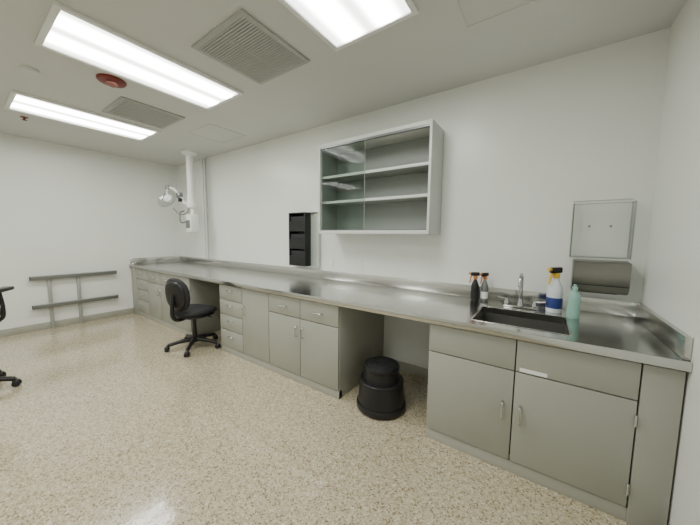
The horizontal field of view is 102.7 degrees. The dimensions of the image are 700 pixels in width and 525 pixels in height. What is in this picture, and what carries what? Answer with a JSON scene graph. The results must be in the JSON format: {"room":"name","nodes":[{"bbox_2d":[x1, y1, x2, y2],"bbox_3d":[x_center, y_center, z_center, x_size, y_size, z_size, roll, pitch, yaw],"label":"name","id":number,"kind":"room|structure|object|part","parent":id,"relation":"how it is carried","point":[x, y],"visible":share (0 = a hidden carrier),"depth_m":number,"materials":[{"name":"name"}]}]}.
{"room":"laboratory","nodes":[
{"label":"laboratory","id":0,"kind":"room"},
{"bbox_2d":[0,133,179,329],"bbox_3d":[-4.999,-0.349,3.731,0.100,2.815,5.053,4,7,35],"label":"wall","id":1,"kind":"structure","parent":0,"point":[64,209],"depth_m":4.47,"materials":[{"name":"paint"}]},
{"bbox_2d":[0,308,133,336],"bbox_3d":[-5.205,1.036,3.484,0.012,0.100,4.217,4,7,35],"label":"baseboard","id":2,"kind":"structure","parent":1,"relation":"attached to","point":[24,329],"depth_m":4.42,"materials":[{"name":"beige rubber"}]},
{"bbox_2d":[0,313,629,524],"bbox_3d":[-2.191,1.314,1.919,6.973,0.100,5.253,4,7,35],"label":"floor","id":3,"kind":"structure","parent":0,"point":[103,425],"depth_m":1.90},
{"bbox_2d":[0,286,21,386],"bbox_3d":[-3.447,0.615,2.483,0.659,1.160,0.654,-2,6,-25],"label":"office chair","id":4,"kind":"object","parent":3,"relation":"on","point":[16,382],"visible":1,"depth_m":2.62,"materials":[{"name":"black plastic"}]},
{"bbox_3d":[-3.227,0.408,2.548,0.125,0.278,0.051,-2,6,-25],"label":"arm post","id":5,"kind":"part","parent":4,"relation":"part of","materials":[{"name":"black plastic"}]},
{"bbox_3d":[-3.315,1.089,2.601,0.276,0.088,0.056,-3,6,-30],"label":"leg","id":6,"kind":"part","parent":4,"relation":"part of","materials":[{"name":"black plastic"}]},
{"bbox_2d":[12,379,21,383],"bbox_3d":[-3.190,1.133,2.678,0.064,0.031,0.064,-2,6,-25],"label":"caster wheel","id":7,"kind":"object","parent":4,"relation":"attached to","point":[14,381],"depth_m":2.66,"materials":[{"name":"black plastic"}]},
{"bbox_2d":[29,270,118,327],"bbox_3d":[-4.398,0.581,4.533,0.088,0.825,1.010,4,7,35],"label":"rack","id":8,"kind":"object","parent":3,"relation":"on","point":[50,305],"visible":1,"depth_m":4.42,"materials":[{"name":"grey metal"}]},
{"bbox_2d":[131,267,220,334],"bbox_3d":[-2.896,0.543,4.883,2.148,0.865,0.886,4,7,35],"label":"base cabinet","id":9,"kind":"object","parent":3,"relation":"on","point":[148,287],"visible":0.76,"depth_m":4.38,"materials":[{"name":"metal"}]},
{"bbox_3d":[-3.618,0.206,4.869,0.473,0.174,0.018,4,7,35],"label":"drawer","id":10,"kind":"part","parent":9,"relation":"part of","materials":[{"name":"metal"}]},
{"bbox_3d":[-3.620,0.388,4.886,0.473,0.178,0.018,4,7,35],"label":"drawer","id":11,"kind":"part","parent":9,"relation":"part of","materials":[{"name":"metal"}]},
{"bbox_3d":[-3.622,0.575,4.904,0.473,0.183,0.018,4,7,35],"label":"drawer","id":12,"kind":"part","parent":9,"relation":"part of","materials":[{"name":"metal"}]},
{"bbox_3d":[-3.624,0.776,4.923,0.473,0.208,0.018,4,7,35],"label":"drawer","id":13,"kind":"part","parent":9,"relation":"part of","materials":[{"name":"metal"}]},
{"bbox_3d":[-3.224,0.239,4.597,0.473,0.190,0.018,4,7,35],"label":"drawer","id":14,"kind":"part","parent":9,"relation":"part of","materials":[{"name":"metal"}]},
{"bbox_3d":[-3.228,0.625,4.633,0.473,0.572,0.018,4,7,35],"label":"door","id":15,"kind":"part","parent":9,"relation":"part of","materials":[{"name":"metal"}]},
{"bbox_3d":[-2.830,0.269,4.325,0.473,0.190,0.018,4,7,35],"label":"drawer","id":16,"kind":"part","parent":9,"relation":"part of","materials":[{"name":"metal"}]},
{"bbox_3d":[-2.833,0.655,4.361,0.473,0.572,0.018,4,7,35],"label":"door","id":17,"kind":"part","parent":9,"relation":"part of","materials":[{"name":"metal"}]},
{"bbox_3d":[-2.435,0.298,4.053,0.473,0.190,0.018,4,7,35],"label":"drawer","id":18,"kind":"part","parent":9,"relation":"part of","materials":[{"name":"metal"}]},
{"bbox_3d":[-2.439,0.684,4.089,0.473,0.572,0.018,4,7,35],"label":"door","id":19,"kind":"part","parent":9,"relation":"part of","materials":[{"name":"metal"}]},
{"bbox_2d":[129,261,692,371],"bbox_3d":[-0.993,0.230,3.535,6.769,0.048,0.882,4,7,35],"label":"countertop","id":20,"kind":"structure","parent":9,"relation":"on","point":[609,335],"depth_m":2.12,"materials":[{"name":"silver metal"}]},
{"bbox_2d":[469,272,479,300],"bbox_3d":[1.076,0.207,2.437,0.092,0.249,0.066,1,5,0],"label":"spray bottle","id":21,"kind":"object","parent":20,"relation":"on","point":[474,296],"visible":1,"depth_m":2.42,"materials":[{"name":"black plastic"}]},
{"bbox_2d":[480,273,488,300],"bbox_3d":[1.157,0.211,2.425,0.091,0.246,0.060,-2,6,-22],"label":"spray bottle","id":22,"kind":"object","parent":20,"relation":"on","point":[484,287],"visible":1,"depth_m":2.41,"materials":[{"name":"grey plastic"}]},
{"bbox_2d":[496,273,545,309],"bbox_3d":[1.333,0.218,2.176,0.236,0.282,0.263,-1,6,-16],"label":"gooseneck faucet","id":23,"kind":"object","parent":20,"relation":"on","point":[520,304],"visible":1,"depth_m":2.20,"materials":[{"name":"silver metal"}]},
{"bbox_3d":[1.348,0.350,2.220,0.230,0.012,0.060,4,7,35],"label":"deck plate","id":24,"kind":"part","parent":23,"relation":"part of","materials":[{"name":"silver metal"}]},
{"bbox_3d":[1.302,0.191,2.136,0.025,0.222,0.195,4,7,35],"label":"spout","id":25,"kind":"part","parent":23,"relation":"part of","materials":[{"name":"silver metal"}]},
{"bbox_2d":[477,312,566,333],"bbox_3d":[1.159,0.493,1.927,0.528,0.128,0.443,4,7,35],"label":"sink","id":26,"kind":"object","parent":20,"relation":"in","point":[554,327],"visible":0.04,"depth_m":2.09,"materials":[{"name":"grey metal"}]},
{"bbox_2d":[545,267,562,312],"bbox_3d":[1.512,0.202,2.078,0.130,0.335,0.102,-1,6,-17],"label":"spray bottle","id":27,"kind":"object","parent":20,"relation":"on","point":[554,296],"visible":1,"depth_m":2.05,"materials":[{"name":"white plastic"}]},
{"bbox_2d":[566,284,580,318],"bbox_3d":[1.543,0.266,1.929,0.076,0.237,0.076,4,7,35],"label":"soap bottle","id":28,"kind":"object","parent":20,"relation":"on","point":[574,298],"visible":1,"depth_m":1.91,"materials":[{"name":"teal plastic"}]},
{"bbox_2d":[164,278,220,356],"bbox_3d":[-2.004,0.633,3.618,0.654,0.939,0.659,3,6,21],"label":"office chair","id":29,"kind":"object","parent":3,"relation":"on","point":[177,294],"visible":1,"depth_m":3.41,"materials":[{"name":"black plastic"}]},
{"bbox_3d":[-2.089,0.389,3.376,0.380,0.410,0.098,3,6,21],"label":"backrest","id":30,"kind":"part","parent":29,"relation":"part of","materials":[{"name":"black plastic"}]},
{"bbox_3d":[-2.159,1.010,3.561,0.276,0.088,0.056,-3,6,-30],"label":"leg","id":31,"kind":"part","parent":29,"relation":"part of","materials":[{"name":"black plastic"}]},
{"bbox_3d":[-1.981,1.019,3.483,0.056,0.088,0.276,-1,6,-12],"label":"leg","id":32,"kind":"part","parent":29,"relation":"part of","materials":[{"name":"black plastic"}]},
{"bbox_3d":[-2.005,0.621,3.626,0.500,0.098,0.470,3,6,21],"label":"seat","id":33,"kind":"part","parent":29,"relation":"part of","materials":[{"name":"black fabric"}]},
{"bbox_3d":[-1.949,0.990,3.794,0.056,0.088,0.276,3,6,24],"label":"leg","id":34,"kind":"part","parent":29,"relation":"part of","materials":[{"name":"black plastic"}]},
{"bbox_3d":[-1.851,1.007,3.627,0.276,0.088,0.056,1,5,6],"label":"leg","id":35,"kind":"part","parent":29,"relation":"part of","materials":[{"name":"black plastic"}]},
{"bbox_2d":[219,284,383,398],"bbox_3d":[-0.634,0.713,3.321,1.860,0.865,0.886,4,7,35],"label":"base cabinet","id":36,"kind":"object","parent":3,"relation":"on","point":[324,348],"visible":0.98,"depth_m":2.80,"materials":[{"name":"metal"}]},
{"bbox_3d":[-1.431,0.370,3.359,0.458,0.174,0.018,4,7,35],"label":"drawer","id":37,"kind":"part","parent":36,"relation":"part of","materials":[{"name":"metal"}]},
{"bbox_3d":[-1.433,0.552,3.376,0.458,0.178,0.018,4,7,35],"label":"drawer","id":38,"kind":"part","parent":36,"relation":"part of","materials":[{"name":"metal"}]},
{"bbox_3d":[-1.435,0.739,3.394,0.458,0.183,0.018,4,7,35],"label":"drawer","id":39,"kind":"part","parent":36,"relation":"part of","materials":[{"name":"metal"}]},
{"bbox_3d":[-1.437,0.941,3.413,0.458,0.208,0.018,4,7,35],"label":"drawer","id":40,"kind":"part","parent":36,"relation":"part of","materials":[{"name":"metal"}]},
{"bbox_3d":[-1.052,0.691,3.123,0.458,0.768,0.018,4,7,35],"label":"door","id":41,"kind":"part","parent":36,"relation":"part of","materials":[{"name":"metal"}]},
{"bbox_3d":[-0.667,0.431,2.832,0.458,0.190,0.018,4,7,35],"label":"drawer","id":42,"kind":"part","parent":36,"relation":"part of","materials":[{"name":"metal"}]},
{"bbox_3d":[-0.671,0.817,2.868,0.458,0.572,0.018,4,7,35],"label":"door","id":43,"kind":"part","parent":36,"relation":"part of","materials":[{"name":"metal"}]},
{"bbox_3d":[-0.285,0.460,2.568,0.458,0.190,0.018,4,7,35],"label":"drawer","id":44,"kind":"part","parent":36,"relation":"part of","materials":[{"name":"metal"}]},
{"bbox_3d":[-0.289,0.846,2.605,0.458,0.572,0.018,4,7,35],"label":"door","id":45,"kind":"part","parent":36,"relation":"part of","materials":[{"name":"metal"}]},
{"bbox_2d":[356,356,405,419],"bbox_3d":[0.270,1.050,2.409,0.424,0.382,0.424,4,7,35],"label":"step stool","id":46,"kind":"object","parent":3,"relation":"on","point":[380,396],"visible":1,"depth_m":2.27,"materials":[{"name":"black plastic"}]},
{"bbox_2d":[426,323,685,524],"bbox_3d":[1.282,0.857,1.998,1.205,0.865,0.886,4,7,35],"label":"base cabinet","id":47,"kind":"object","parent":3,"relation":"on","point":[599,432],"visible":0.91,"depth_m":1.56,"materials":[{"name":"metal"}]},
{"bbox_3d":[0.776,0.926,1.869,0.523,0.572,0.018,4,7,35],"label":"door","id":48,"kind":"part","parent":47,"relation":"part of","materials":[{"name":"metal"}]},
{"bbox_3d":[0.780,0.540,1.833,0.523,0.190,0.018,4,7,35],"label":"false panel","id":49,"kind":"part","parent":47,"relation":"part of","materials":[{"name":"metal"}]},
{"bbox_3d":[0.935,0.911,1.725,0.013,0.122,0.036,4,7,35],"label":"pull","id":50,"kind":"part","parent":47,"relation":"part of","materials":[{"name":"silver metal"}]},
{"bbox_3d":[1.011,0.917,1.673,0.013,0.122,0.036,4,7,35],"label":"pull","id":51,"kind":"part","parent":47,"relation":"part of","materials":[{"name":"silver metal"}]},
{"bbox_3d":[1.212,0.958,1.568,0.523,0.572,0.018,4,7,35],"label":"door","id":52,"kind":"part","parent":47,"relation":"part of","materials":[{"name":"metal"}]},
{"bbox_3d":[1.216,0.573,1.532,0.523,0.190,0.018,4,7,35],"label":"false panel","id":53,"kind":"part","parent":47,"relation":"part of","materials":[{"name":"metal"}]},
{"bbox_2d":[0,0,686,166],"bbox_3d":[-2.162,-1.588,1.645,6.973,0.100,5.253,4,7,35],"label":"ceiling","id":54,"kind":"structure","parent":0,"point":[429,52],"depth_m":2.16,"materials":[{"name":"paint"}]},
{"bbox_2d":[20,65,39,75],"bbox_3d":[-2.658,-1.592,2.325,0.110,0.030,0.110,4,7,35],"label":"smoke detector","id":55,"kind":"object","parent":54,"relation":"attached to","point":[27,69],"visible":1,"depth_m":2.31,"materials":[{"name":"white plastic"}]},
{"bbox_2d":[4,90,160,140],"bbox_3d":[-3.110,-1.697,3.352,0.630,0.022,1.260,4,7,35],"label":"ceiling light troffer","id":56,"kind":"object","parent":54,"relation":"in","point":[17,101],"depth_m":3.23,"materials":[{"name":"white plastic"}]},
{"bbox_2d":[96,73,126,87],"bbox_3d":[-2.112,-1.588,2.482,0.210,0.056,0.210,4,7,35],"label":"fire alarm strobe","id":57,"kind":"object","parent":54,"relation":"attached to","point":[112,81],"visible":1,"depth_m":2.44,"materials":[{"name":"red plastic"}]},
{"bbox_2d":[34,0,243,110],"bbox_3d":[-1.628,-1.586,2.328,0.630,0.022,1.260,4,7,35],"label":"ceiling light troffer","id":58,"kind":"object","parent":54,"relation":"in","point":[65,31],"depth_m":2.15,"materials":[{"name":"white plastic"}]},
{"bbox_2d":[102,96,184,128],"bbox_3d":[-2.331,-1.677,3.177,0.600,0.014,0.600,4,7,35],"label":"ceiling air vent","id":59,"kind":"object","parent":54,"relation":"in","point":[123,107],"depth_m":3.14,"materials":[{"name":"white metal"}]},
{"bbox_2d":[162,150,198,231],"bbox_3d":[-2.837,-1.165,4.651,0.559,1.320,0.477,4,7,35],"label":"light","id":60,"kind":"object","parent":54,"relation":"hanging from","point":[192,220],"depth_m":4.62,"materials":[{"name":"white metal"}]},
{"bbox_2d":[188,124,245,142],"bbox_3d":[-1.791,-1.733,3.786,0.550,0.006,0.500,4,7,35],"label":"ceiling access panel","id":61,"kind":"object","parent":54,"relation":"in","point":[210,131],"depth_m":3.76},
{"bbox_2d":[191,8,309,84],"bbox_3d":[-0.727,-1.559,2.093,0.600,0.014,0.600,4,7,35],"label":"ceiling air vent","id":62,"kind":"object","parent":54,"relation":"in","point":[241,43],"depth_m":2.04,"materials":[{"name":"white metal"}]},
{"bbox_2d":[278,0,418,51],"bbox_3d":[-0.203,-1.479,1.344,0.630,0.022,1.260,4,7,35],"label":"ceiling light troffer","id":63,"kind":"object","parent":54,"relation":"in","point":[341,24],"depth_m":1.72,"materials":[{"name":"white plastic"}]},
{"bbox_2d":[454,0,538,28],"bbox_3d":[0.805,-1.485,1.436,0.530,0.006,0.580,4,7,35],"label":"ceiling access panel","id":64,"kind":"object","parent":54,"relation":"in","point":[472,13],"depth_m":1.66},
{"bbox_2d":[176,27,670,368],"bbox_3d":[-0.707,-0.321,3.890,6.973,2.815,0.100,4,7,35],"label":"wall","id":65,"kind":"structure","parent":0,"point":[536,156],"depth_m":2.41,"materials":[{"name":"paint"}]},
{"bbox_2d":[200,158,206,258],"bbox_3d":[-2.672,-0.968,5.106,0.044,1.795,0.044,4,7,35],"label":"conduit","id":66,"kind":"object","parent":65,"relation":"attached to","point":[201,159],"visible":1,"depth_m":5.09,"materials":[{"name":"white metal"}]},
{"bbox_2d":[203,158,208,258],"bbox_3d":[-2.607,-0.963,5.060,0.036,1.795,0.036,4,7,35],"label":"conduit","id":67,"kind":"object","parent":65,"relation":"attached to","point":[204,171],"visible":1,"depth_m":5.05,"materials":[{"name":"white metal"}]},
{"bbox_2d":[289,211,320,267],"bbox_3d":[-0.601,-0.304,3.689,0.472,0.712,0.109,4,7,35],"label":"file holder","id":68,"kind":"object","parent":65,"relation":"attached to","point":[299,222],"visible":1,"depth_m":3.68,"materials":[{"name":"black plastic"}]},
{"bbox_3d":[-0.671,-0.309,3.737,0.300,0.700,0.109,4,7,35],"label":"frame","id":69,"kind":"part","parent":68,"relation":"part of","materials":[{"name":"black plastic"}]},
{"bbox_2d":[318,119,443,234],"bbox_3d":[0.264,-0.785,2.909,1.278,0.974,0.328,4,7,35],"label":"upper cabinet","id":70,"kind":"object","parent":65,"relation":"attached to","point":[387,181],"visible":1,"depth_m":2.93,"materials":[{"name":"grey metal"}]},
{"bbox_2d":[324,165,428,182],"bbox_3d":[0.275,-0.919,2.909,1.228,0.022,0.270,4,7,35],"label":"shelf","id":71,"kind":"object","parent":70,"relation":"attached to","point":[401,171],"depth_m":2.88,"materials":[{"name":"grey metal"}]},
{"bbox_2d":[326,196,427,205],"bbox_3d":[0.272,-0.646,2.935,1.228,0.022,0.270,4,7,35],"label":"shelf","id":72,"kind":"object","parent":70,"relation":"attached to","point":[392,200],"depth_m":2.89,"materials":[{"name":"grey metal"}]},
{"bbox_2d":[130,256,692,360],"bbox_3d":[-0.986,0.155,3.538,6.769,0.106,0.859,4,7,35],"label":"backsplash","id":73,"kind":"structure","parent":65,"relation":"attached to","point":[681,343],"depth_m":2.50,"materials":[{"name":"silver metal"}]},
{"bbox_2d":[396,360,427,378],"bbox_3d":[-0.365,1.063,3.704,3.410,0.100,0.012,4,7,35],"label":"baseboard","id":74,"kind":"structure","parent":65,"relation":"attached to","point":[406,367],"depth_m":2.98,"materials":[{"name":"beige rubber"}]},
{"bbox_2d":[570,259,631,295],"bbox_3d":[1.810,0.110,2.034,0.310,0.254,0.127,4,7,35],"label":"paper towel dispenser","id":75,"kind":"object","parent":65,"relation":"attached to","point":[591,276],"visible":0.97,"depth_m":1.99,"materials":[{"name":"silver metal"}]},
{"bbox_2d":[582,292,613,295],"bbox_3d":[1.811,0.227,2.048,0.180,0.020,0.010,4,7,35],"label":"paper towel","id":76,"kind":"object","parent":75,"relation":"on","point":[582,292],"depth_m":2.04,"materials":[{"name":"white paper"}]},
{"bbox_2d":[641,0,699,524],"bbox_3d":[0.646,0.075,-0.167,0.100,2.815,5.053,4,7,35],"label":"wall","id":77,"kind":"structure","parent":0,"point":[671,280],"depth_m":1.47,"materials":[{"name":"paint"}]}
]}

